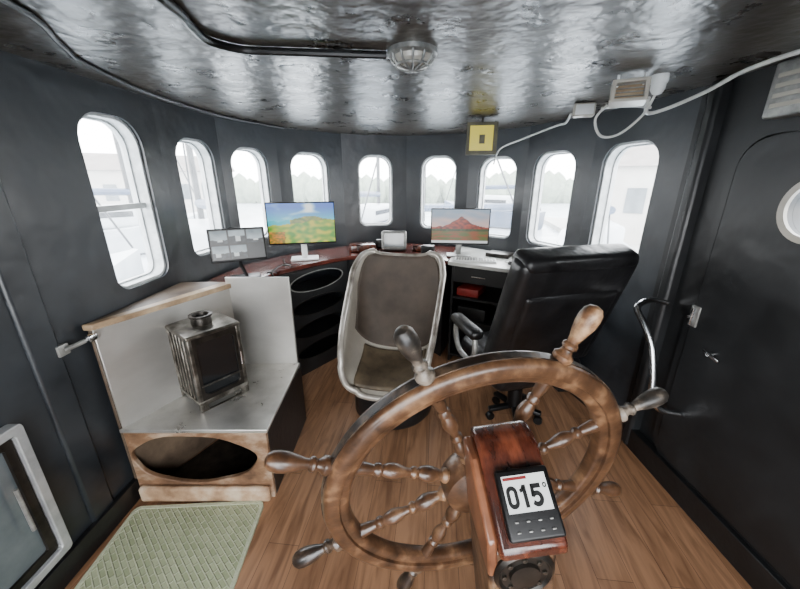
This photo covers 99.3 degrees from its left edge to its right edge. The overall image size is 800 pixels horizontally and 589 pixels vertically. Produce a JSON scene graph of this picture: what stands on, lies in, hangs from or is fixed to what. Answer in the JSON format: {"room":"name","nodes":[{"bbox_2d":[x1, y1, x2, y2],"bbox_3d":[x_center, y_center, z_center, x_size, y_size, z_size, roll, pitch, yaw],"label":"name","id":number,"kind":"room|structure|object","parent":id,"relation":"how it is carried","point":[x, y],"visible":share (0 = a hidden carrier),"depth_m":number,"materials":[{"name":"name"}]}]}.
{"room":"ship wheelhouse","nodes":[
{"label":"ship wheelhouse","id":0,"kind":"room"},
{"bbox_2d":[0,50,236,543],"bbox_3d":[-1.495,0.315,0.948,0.121,2.100,3.999,1,19,2],"label":"wall","id":1,"kind":"structure","parent":0,"point":[44,177],"depth_m":1.51,"materials":[{"name":"metal"}]},
{"bbox_2d":[0,424,72,588],"bbox_3d":[-1.423,0.862,1.111,0.057,0.640,0.540,0,18,0],"label":"window","id":2,"kind":"structure","parent":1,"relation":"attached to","point":[34,534],"depth_m":1.29,"materials":[{"name":"metal"}]},
{"bbox_2d":[0,180,113,522],"bbox_3d":[-1.455,0.175,1.366,0.030,2.100,0.120,0,18,0],"label":"trim","id":3,"kind":"structure","parent":1,"relation":"attached to","point":[19,288],"depth_m":1.39,"materials":[{"name":"paint"}]},
{"bbox_2d":[55,333,97,357],"bbox_3d":[-1.409,0.220,1.486,0.044,0.060,0.148,13,22,34],"label":"lever","id":4,"kind":"object","parent":1,"relation":"attached to","point":[63,349],"visible":1,"depth_m":1.47,"materials":[{"name":"grey metal"}]},
{"bbox_2d":[34,478,140,588],"bbox_3d":[-1.452,1.349,0.978,0.034,0.120,3.401,0,19,1],"label":"baseboard","id":5,"kind":"structure","parent":1,"relation":"attached to","point":[92,538],"depth_m":1.57,"materials":[{"name":"black paint"}]},
{"bbox_2d":[80,112,165,288],"bbox_3d":[-1.509,-0.479,1.809,0.100,0.872,0.402,0,19,1],"label":"window","id":6,"kind":"structure","parent":1,"relation":"in","point":[128,143],"depth_m":1.94,"materials":[{"name":"paint"}]},
{"bbox_2d":[178,138,222,255],"bbox_3d":[-1.468,-0.686,2.430,0.100,0.792,0.406,2,19,6],"label":"window","id":7,"kind":"structure","parent":1,"relation":"in","point":[202,153],"depth_m":2.56,"materials":[{"name":"paint"}]},
{"bbox_2d":[0,0,799,135],"bbox_3d":[0.052,-0.888,1.142,3.255,0.060,5.270,0,18,0],"label":"ceiling","id":8,"kind":"structure","parent":0,"point":[512,63],"depth_m":1.24,"materials":[{"name":"paint"}]},
{"bbox_2d":[0,0,283,128],"bbox_3d":[-1.165,-1.032,1.702,0.348,0.020,2.684,0,18,0],"label":"cable","id":9,"kind":"object","parent":8,"relation":"attached to","point":[10,3],"visible":1,"depth_m":1.37,"materials":[{"name":"rubber"}]},
{"bbox_2d":[156,0,386,59],"bbox_3d":[-0.526,-0.742,0.844,0.473,0.026,1.211,9,21,26],"label":"cable","id":10,"kind":"object","parent":8,"relation":"attached to","point":[170,5],"visible":1,"depth_m":1.20,"materials":[{"name":"metal"}]},
{"bbox_2d":[387,41,437,72],"bbox_3d":[0.045,-0.859,1.252,0.184,0.065,0.184,0,18,0],"label":"ceiling lamp","id":11,"kind":"object","parent":8,"relation":"attached to","point":[407,56],"visible":1,"depth_m":1.20,"materials":[{"name":"grey metal"}]},
{"bbox_2d":[465,118,498,154],"bbox_3d":[0.625,-1.208,2.601,0.230,0.260,0.040,3,19,8],"label":"hanging sign","id":12,"kind":"object","parent":8,"relation":"hanging from","point":[481,137],"visible":1,"depth_m":2.59,"materials":[{"name":"yellow"}]},
{"bbox_2d":[572,102,596,117],"bbox_3d":[1.129,-1.131,2.087,0.120,0.075,0.084,7,20,19],"label":"junction box","id":13,"kind":"object","parent":8,"relation":"attached to","point":[587,109],"visible":1,"depth_m":2.06,"materials":[{"name":"white plastic"}]},
{"bbox_2d":[601,106,651,108],"bbox_3d":[1.255,-1.040,1.894,0.025,0.064,0.309,-6,19,-18],"label":"cable","id":14,"kind":"object","parent":8,"relation":"attached to","point":[607,106],"visible":0.27,"depth_m":1.83,"materials":[{"name":"white plastic"}]},
{"bbox_2d":[608,72,650,107],"bbox_3d":[1.030,-0.918,1.528,0.144,0.128,0.087,8,20,24],"label":"light","id":15,"kind":"object","parent":8,"relation":"hanging from","point":[629,92],"visible":1,"depth_m":1.51,"materials":[{"name":"white paint"}]},
{"bbox_2d":[594,95,655,137],"bbox_3d":[1.065,-0.856,1.643,0.262,0.183,0.071,0,18,0],"label":"cable","id":16,"kind":"object","parent":15,"relation":"hanging from","point":[654,96],"visible":1,"depth_m":1.65,"materials":[{"name":"white plastic"}]},
{"bbox_2d":[615,94,643,96],"bbox_3d":[1.016,-0.882,1.509,0.110,0.003,0.006,8,8,24],"label":"grille","id":17,"kind":"object","parent":15,"relation":"attached to","point":[636,94],"depth_m":1.51,"materials":[{"name":"metal"}]},
{"bbox_2d":[615,90,644,93],"bbox_3d":[1.018,-0.898,1.507,0.110,0.003,0.006,8,8,24],"label":"grille","id":18,"kind":"object","parent":15,"relation":"attached to","point":[638,90],"depth_m":1.51,"materials":[{"name":"beige metal"}]},
{"bbox_2d":[616,86,644,89],"bbox_3d":[1.019,-0.914,1.505,0.110,0.003,0.006,8,8,24],"label":"grille","id":19,"kind":"object","parent":15,"relation":"attached to","point":[639,86],"depth_m":1.50,"materials":[{"name":"beige metal"}]},
{"bbox_2d":[617,82,645,85],"bbox_3d":[1.021,-0.930,1.502,0.110,0.003,0.006,8,8,24],"label":"grille","id":20,"kind":"object","parent":15,"relation":"attached to","point":[641,82],"depth_m":1.50,"materials":[{"name":"beige metal"}]},
{"bbox_2d":[650,73,669,94],"bbox_3d":[1.170,-0.947,1.539,0.070,0.080,0.070,0,18,0],"label":"dome camera","id":21,"kind":"object","parent":8,"relation":"attached to","point":[659,81],"visible":0.99,"depth_m":1.52,"materials":[{"name":"white paint"}]},
{"bbox_2d":[644,49,799,114],"bbox_3d":[1.391,-0.757,1.086,0.212,0.125,1.333,-4,19,-12],"label":"cable","id":22,"kind":"object","parent":8,"relation":"attached to","point":[795,52],"visible":0.91,"depth_m":1.43,"materials":[{"name":"white plastic"}]},
{"bbox_2d":[65,344,751,588],"bbox_3d":[0.052,1.160,1.827,3.255,0.060,5.270,0,18,0],"label":"floor","id":23,"kind":"structure","parent":0,"point":[639,538],"depth_m":1.74,"materials":[{"name":"brown wood"}]},
{"bbox_2d":[74,501,263,588],"bbox_3d":[-1.046,1.222,1.522,0.670,0.016,0.630,-1,19,-3],"label":"floor mat","id":24,"kind":"object","parent":23,"relation":"on","point":[195,545],"visible":1,"depth_m":1.60,"materials":[{"name":"green fabric"}]},
{"bbox_2d":[82,277,305,501],"bbox_3d":[-1.054,0.499,2.015,0.768,1.075,0.735,0,18,0],"label":"stand","id":25,"kind":"object","parent":23,"relation":"on","point":[161,429],"visible":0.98,"depth_m":1.86,"materials":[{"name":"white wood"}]},
{"bbox_2d":[165,310,248,412],"bbox_3d":[-1.081,0.345,1.923,0.302,0.500,0.284,14,23,36],"label":"heater","id":26,"kind":"object","parent":25,"relation":"on","point":[206,346],"visible":1,"depth_m":1.84,"materials":[{"name":"metal"}]},
{"bbox_2d":[225,277,297,363],"bbox_3d":[-0.900,0.181,2.238,0.400,0.613,0.020,0,19,0],"label":"backsplash","id":27,"kind":"structure","parent":25,"relation":"on","point":[262,306],"depth_m":2.22,"materials":[{"name":"metal"}]},
{"bbox_2d":[279,260,347,375],"bbox_3d":[-0.926,0.194,3.132,0.521,0.945,1.670,10,21,27],"label":"base cabinet","id":28,"kind":"object","parent":23,"relation":"on","point":[316,325],"visible":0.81,"depth_m":3.17,"materials":[{"name":"black paint"}]},
{"bbox_2d":[291,275,336,290],"bbox_3d":[-0.850,-0.072,3.145,0.310,0.012,0.754,13,23,34],"label":"shelf","id":29,"kind":"object","parent":28,"relation":"attached to","point":[315,283],"depth_m":3.16,"materials":[{"name":"black paint"}]},
{"bbox_2d":[294,294,339,314],"bbox_3d":[-0.850,0.128,3.211,0.310,0.012,0.754,13,23,34],"label":"shelf","id":30,"kind":"object","parent":28,"relation":"attached to","point":[318,305],"depth_m":3.23,"materials":[{"name":"black paint"}]},
{"bbox_2d":[296,314,340,337],"bbox_3d":[-0.850,0.327,3.278,0.310,0.012,0.754,13,23,34],"label":"shelf","id":31,"kind":"object","parent":28,"relation":"attached to","point":[319,326],"depth_m":3.26,"materials":[{"name":"black paint"}]},
{"bbox_2d":[337,248,445,429],"bbox_3d":[-0.052,0.313,2.435,0.704,1.161,0.703,4,19,10],"label":"tub chair","id":32,"kind":"object","parent":23,"relation":"on","point":[385,291],"visible":0.84,"depth_m":2.53,"materials":[{"name":"beige fabric"}]},
{"bbox_2d":[349,259,451,355],"bbox_3d":[0.014,0.022,3.644,1.153,0.945,0.744,3,19,10],"label":"base cabinet","id":33,"kind":"object","parent":23,"relation":"on","point":[443,328],"visible":0.02,"depth_m":3.35,"materials":[{"name":"black paint"}]},
{"bbox_2d":[205,243,455,281],"bbox_3d":[-0.505,-0.325,3.139,2.434,0.035,1.166,-10,21,-27],"label":"countertop","id":34,"kind":"structure","parent":33,"relation":"on","point":[341,253],"depth_m":3.02,"materials":[{"name":"brown wood"}]},
{"bbox_2d":[206,226,267,276],"bbox_3d":[-1.139,-0.292,2.410,0.360,0.360,0.130,-9,20,-25],"label":"screen","id":35,"kind":"object","parent":34,"relation":"on","point":[245,243],"visible":0.99,"depth_m":2.36,"materials":[{"name":"black plastic"}]},
{"bbox_2d":[271,259,290,271],"bbox_3d":[-0.950,-0.248,2.779,0.114,0.046,0.428,-2,19,-5],"label":"power cable","id":36,"kind":"object","parent":34,"relation":"on","point":[284,264],"visible":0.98,"depth_m":2.68,"materials":[{"name":"plastic"}]},
{"bbox_2d":[264,201,336,260],"bbox_3d":[-0.855,-0.558,2.987,0.575,0.498,0.170,-5,19,-13],"label":"computer monitor","id":37,"kind":"object","parent":34,"relation":"on","point":[288,223],"visible":1,"depth_m":2.94,"materials":[{"name":"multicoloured plastic"}]},
{"bbox_2d":[349,242,375,251],"bbox_3d":[-0.380,-0.478,3.425,0.260,0.070,0.160,-4,19,-11],"label":"wooden box","id":38,"kind":"object","parent":34,"relation":"on","point":[353,247],"visible":0.8,"depth_m":3.36,"materials":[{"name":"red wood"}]},
{"bbox_2d":[376,239,380,247],"bbox_3d":[-0.200,-0.531,3.555,0.100,0.090,0.070,0,18,0],"label":"radio","id":39,"kind":"object","parent":34,"relation":"on","point":[378,241],"visible":0.52,"depth_m":3.52,"materials":[{"name":"black plastic"}]},
{"bbox_2d":[381,231,406,249],"bbox_3d":[-0.060,-0.544,3.423,0.250,0.199,0.142,0,18,0],"label":"instrument","id":40,"kind":"object","parent":34,"relation":"on","point":[390,240],"visible":1,"depth_m":3.36,"materials":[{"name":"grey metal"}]},
{"bbox_2d":[412,244,422,250],"bbox_3d":[0.200,-0.474,3.448,0.140,0.050,0.120,4,19,11],"label":"wooden box","id":41,"kind":"object","parent":34,"relation":"on","point":[416,247],"visible":0.56,"depth_m":3.40,"materials":[{"name":"red wood"}]},
{"bbox_2d":[421,244,434,252],"bbox_3d":[0.270,-0.435,3.282,0.120,0.080,0.100,7,20,19],"label":"radio","id":42,"kind":"object","parent":34,"relation":"on","point":[425,248],"visible":0.65,"depth_m":3.24,"materials":[{"name":"black plastic"}]},
{"bbox_2d":[447,266,507,359],"bbox_3d":[0.782,0.167,3.204,0.506,0.950,0.486,10,21,28],"label":"base cabinet","id":43,"kind":"object","parent":23,"relation":"on","point":[494,281],"visible":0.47,"depth_m":3.02,"materials":[{"name":"black paint"}]},
{"bbox_2d":[450,340,462,357],"bbox_3d":[0.786,0.549,3.339,0.466,0.020,0.430,10,21,28],"label":"shelf","id":44,"kind":"object","parent":43,"relation":"attached to","point":[453,351],"depth_m":3.28,"materials":[{"name":"black paint"}]},
{"bbox_2d":[457,283,485,297],"bbox_3d":[0.666,-0.050,3.156,0.200,0.070,0.260,10,21,28],"label":"storage box","id":45,"kind":"object","parent":43,"relation":"on","point":[465,289],"visible":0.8,"depth_m":3.07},
{"bbox_2d":[457,300,492,322],"bbox_3d":[0.709,0.143,3.194,0.260,0.120,0.280,10,21,28],"label":"storage box","id":46,"kind":"object","parent":43,"relation":"on","point":[474,311],"visible":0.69,"depth_m":3.09,"materials":[{"name":"black plastic"}]},
{"bbox_2d":[453,287,502,304],"bbox_3d":[0.786,-0.001,3.155,0.466,0.020,0.430,10,21,28],"label":"shelf","id":47,"kind":"object","parent":43,"relation":"attached to","point":[492,295],"depth_m":3.07,"materials":[{"name":"black paint"}]},
{"bbox_2d":[448,247,511,272],"bbox_3d":[0.838,-0.295,3.036,1.206,0.032,0.692,18,25,42],"label":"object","id":48,"kind":"object","parent":43,"relation":"on","point":[500,266],"visible":0.39,"depth_m":2.93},
{"bbox_2d":[430,208,490,256],"bbox_3d":[0.547,-0.572,3.130,0.530,0.434,0.160,2,19,6],"label":"computer monitor","id":49,"kind":"object","parent":48,"relation":"on","point":[457,226],"visible":1,"depth_m":3.08,"materials":[{"name":"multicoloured plastic"}]},
{"bbox_2d":[454,257,496,262],"bbox_3d":[0.660,-0.306,2.987,0.360,0.021,0.130,4,19,11],"label":"keyboard","id":50,"kind":"object","parent":48,"relation":"on","point":[458,259],"visible":1,"depth_m":2.95,"materials":[{"name":"white paint"}]},
{"bbox_2d":[485,250,513,258],"bbox_3d":[0.930,-0.374,3.165,0.220,0.035,0.160,13,22,33],"label":"book","id":51,"kind":"object","parent":48,"relation":"on","point":[492,253],"visible":0.89,"depth_m":3.12,"materials":[{"name":"paper"}]},
{"bbox_2d":[472,309,495,327],"bbox_3d":[0.786,0.208,3.224,0.466,0.020,0.430,10,21,28],"label":"shelf","id":52,"kind":"object","parent":43,"relation":"attached to","point":[488,323],"depth_m":3.06,"materials":[{"name":"black paint"}]},
{"bbox_2d":[463,420,567,588],"bbox_3d":[0.322,0.846,0.894,0.343,1.131,0.315,-1,19,-3],"label":"pedestal","id":53,"kind":"object","parent":23,"relation":"on","point":[518,532],"visible":1,"depth_m":0.68,"materials":[{"name":"red wood"}]},
{"bbox_2d":[264,304,668,588],"bbox_3d":[0.210,0.497,0.919,1.040,1.027,0.202,-4,19,-11],"label":"steering wheel","id":54,"kind":"object","parent":53,"relation":"attached to","point":[429,386],"visible":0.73,"depth_m":0.82,"materials":[{"name":"brown wood"}]},
{"bbox_2d":[451,243,638,424],"bbox_3d":[0.842,0.290,2.236,0.895,1.323,0.767,-5,19,-14],"label":"office chair","id":55,"kind":"object","parent":23,"relation":"on","point":[545,289],"visible":0.67,"depth_m":1.81,"materials":[{"name":"black leather"}]},
{"bbox_2d":[553,386,567,391],"bbox_3d":[1.177,0.279,2.878,0.284,0.945,0.662,-11,22,-30],"label":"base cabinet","id":56,"kind":"object","parent":23,"relation":"on","point":[556,388],"visible":0.06,"depth_m":2.80,"materials":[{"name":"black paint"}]},
{"bbox_2d":[214,86,704,405],"bbox_3d":[0.296,-0.423,3.156,3.170,2.100,1.576,5,19,15],"label":"wall","id":57,"kind":"structure","parent":0,"point":[612,356],"depth_m":2.80,"materials":[{"name":"paint"}]},
{"bbox_2d":[232,147,269,237],"bbox_3d":[-1.310,-0.860,2.947,0.100,0.772,0.383,9,21,25],"label":"window","id":58,"kind":"structure","parent":57,"relation":"in","point":[260,162],"depth_m":3.04,"materials":[{"name":"paint"}]},
{"bbox_2d":[291,152,328,200],"bbox_3d":[-0.921,-1.027,3.431,0.416,0.762,0.100,-16,24,-40],"label":"window","id":59,"kind":"structure","parent":57,"relation":"in","point":[324,173],"depth_m":3.47,"materials":[{"name":"paint"}]},
{"bbox_2d":[358,155,392,225],"bbox_3d":[-0.277,-1.141,3.756,0.386,0.752,0.100,-4,19,-12],"label":"window","id":60,"kind":"structure","parent":57,"relation":"in","point":[384,158],"depth_m":3.75,"materials":[{"name":"paint"}]},
{"bbox_2d":[420,155,456,228],"bbox_3d":[0.426,-1.108,3.721,0.401,0.772,0.100,6,20,18],"label":"window","id":61,"kind":"structure","parent":57,"relation":"in","point":[430,158],"depth_m":3.72,"materials":[{"name":"paint"}]},
{"bbox_2d":[477,156,516,238],"bbox_3d":[0.982,-0.963,3.397,0.415,0.782,0.100,18,25,42],"label":"window","id":62,"kind":"structure","parent":57,"relation":"in","point":[482,180],"depth_m":3.45,"materials":[{"name":"paint"}]},
{"bbox_2d":[493,113,571,163],"bbox_3d":[1.047,-1.202,2.720,0.129,0.260,1.124,-3,19,-9],"label":"cable","id":63,"kind":"object","parent":57,"relation":"attached to","point":[570,114],"visible":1,"depth_m":2.69,"materials":[{"name":"white plastic"}]},
{"bbox_2d":[528,150,572,246],"bbox_3d":[1.326,-0.805,2.912,0.100,0.792,0.444,-8,20,-22],"label":"window","id":64,"kind":"structure","parent":57,"relation":"in","point":[542,162],"depth_m":3.06,"materials":[{"name":"paint"}]},
{"bbox_2d":[590,140,657,244],"bbox_3d":[1.530,-0.606,2.277,0.100,0.777,0.464,-3,19,-9],"label":"window","id":65,"kind":"structure","parent":57,"relation":"in","point":[614,157],"depth_m":2.44,"materials":[{"name":"paint"}]},
{"bbox_2d":[626,64,799,444],"bbox_3d":[1.605,0.450,0.547,0.080,2.100,3.151,0,19,-1],"label":"wall","id":66,"kind":"structure","parent":0,"point":[750,91],"depth_m":1.70,"materials":[{"name":"paint"}]},
{"bbox_2d":[634,297,681,416],"bbox_3d":[1.393,0.335,1.867,0.222,0.593,0.304,0,18,0],"label":"grab rail","id":67,"kind":"object","parent":66,"relation":"attached to","point":[637,307],"visible":0.84,"depth_m":1.81,"materials":[{"name":"silver metal"}]},
{"bbox_2d":[621,78,733,444],"bbox_3d":[1.518,-0.010,1.921,0.085,2.100,0.070,0,18,0],"label":"trim","id":68,"kind":"structure","parent":66,"relation":"attached to","point":[717,101],"depth_m":1.78,"materials":[{"name":"paint"}]},
{"bbox_2d":[571,393,790,588],"bbox_3d":[1.530,1.308,1.071,0.119,0.140,3.603,-1,19,-2],"label":"baseboard","id":69,"kind":"structure","parent":66,"relation":"attached to","point":[755,571],"depth_m":1.66,"materials":[{"name":"black paint"}]},
{"bbox_2d":[653,120,799,588],"bbox_3d":[1.538,0.255,1.319,0.099,1.760,1.000,-1,19,-4],"label":"door","id":70,"kind":"structure","parent":66,"relation":"in","point":[733,379],"depth_m":1.47,"materials":[{"name":"paint"}]},
{"bbox_2d":[686,305,701,327],"bbox_3d":[1.487,0.111,1.734,0.048,0.110,0.050,0,19,-1],"label":"hinge","id":71,"kind":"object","parent":70,"relation":"attached to","point":[695,312],"depth_m":1.72,"materials":[{"name":"grey metal"}]},
{"bbox_2d":[762,56,799,118],"bbox_3d":[1.501,-0.743,1.164,0.080,0.200,0.400,0,19,-1],"label":"vent box","id":72,"kind":"object","parent":66,"relation":"attached to","point":[783,100],"visible":1,"depth_m":1.29,"materials":[{"name":"grey metal"}]},
{"label":"outside","id":73,"kind":"structure","parent":0,"visible":0},
{"bbox_2d":[140,203,569,272],"bbox_3d":[0.000,-1.630,15.272,120.000,0.100,150.000,0,19,0],"label":"ground","id":74,"kind":"structure","parent":73,"point":[250,214],"depth_m":31.70,"materials":[{"name":"white"}]},
{"bbox_2d":[94,196,143,281],"bbox_3d":[-8.435,-2.267,5.967,2.400,7.414,6.422,7,20,19],"label":"moored boat","id":75,"kind":"object","parent":74,"relation":"on","point":[127,264],"visible":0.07,"depth_m":9.05,"materials":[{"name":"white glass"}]},
{"bbox_2d":[92,133,206,253],"bbox_3d":[-12.855,-7.018,14.179,2.880,11.293,7.708,15,24,38],"label":"moored boat","id":76,"kind":"object","parent":74,"relation":"on","point":[126,220],"visible":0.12,"depth_m":14.92,"materials":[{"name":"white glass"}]},
{"bbox_2d":[83,153,234,217],"bbox_3d":[-22.000,-8.960,28.637,14.600,5.320,6.600,-10,21,-28],"label":"building","id":77,"kind":"structure","parent":74,"relation":"on","point":[104,170],"depth_m":25.78,"materials":[{"name":"grey glass"}]},
{"bbox_2d":[182,143,209,249],"bbox_3d":[-6.319,-4.641,10.226,2.640,9.253,7.065,-13,22,-33],"label":"moored boat","id":78,"kind":"object","parent":74,"relation":"on","point":[198,227],"visible":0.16,"depth_m":10.79,"materials":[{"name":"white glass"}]},
{"bbox_2d":[360,158,388,222],"bbox_3d":[-1.429,-7.188,17.836,2.640,9.253,7.065,7,20,19],"label":"moored boat","id":79,"kind":"object","parent":74,"relation":"on","point":[378,212],"visible":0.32,"depth_m":17.70,"materials":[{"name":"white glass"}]},
{"bbox_2d":[234,170,572,203],"bbox_3d":[2.312,-16.337,51.510,97.549,4.797,5.530,0,18,0],"label":"tree line","id":80,"kind":"object","parent":74,"relation":"on","point":[556,189],"visible":0.29,"depth_m":50.45,"materials":[{"name":"green plant"}]},
{"bbox_2d":[361,158,512,225],"bbox_3d":[1.418,-5.172,11.502,6.424,9.411,2.400,5,19,14],"label":"moored boat","id":81,"kind":"object","parent":74,"relation":"on","point":[498,206],"visible":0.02,"depth_m":11.96,"materials":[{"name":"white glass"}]},
{"bbox_2d":[444,169,545,230],"bbox_3d":[6.627,-10.341,24.110,7.708,11.293,2.880,15,24,38],"label":"moored boat","id":82,"kind":"object","parent":74,"relation":"on","point":[499,219],"visible":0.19,"depth_m":23.91,"materials":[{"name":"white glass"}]},
{"bbox_2d":[544,217,639,252],"bbox_3d":[17.061,-2.806,18.156,20.590,0.300,16.125,10,21,28],"label":"quay","id":83,"kind":"object","parent":74,"relation":"on","point":[557,224],"visible":0.12,"depth_m":24.73,"materials":[{"name":"concrete"}]},
{"bbox_2d":[556,206,631,248],"bbox_3d":[7.265,-4.361,12.226,2.400,7.414,6.422,7,20,19],"label":"moored boat","id":84,"kind":"object","parent":74,"relation":"on","point":[614,233],"visible":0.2,"depth_m":11.13,"materials":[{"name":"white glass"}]},
{"bbox_2d":[610,145,658,243],"bbox_3d":[14.000,-5.000,17.308,8.600,5.000,5.600,13,22,33],"label":"building","id":85,"kind":"structure","parent":74,"relation":"on","point":[636,171],"depth_m":16.34,"materials":[{"name":"grey glass"}]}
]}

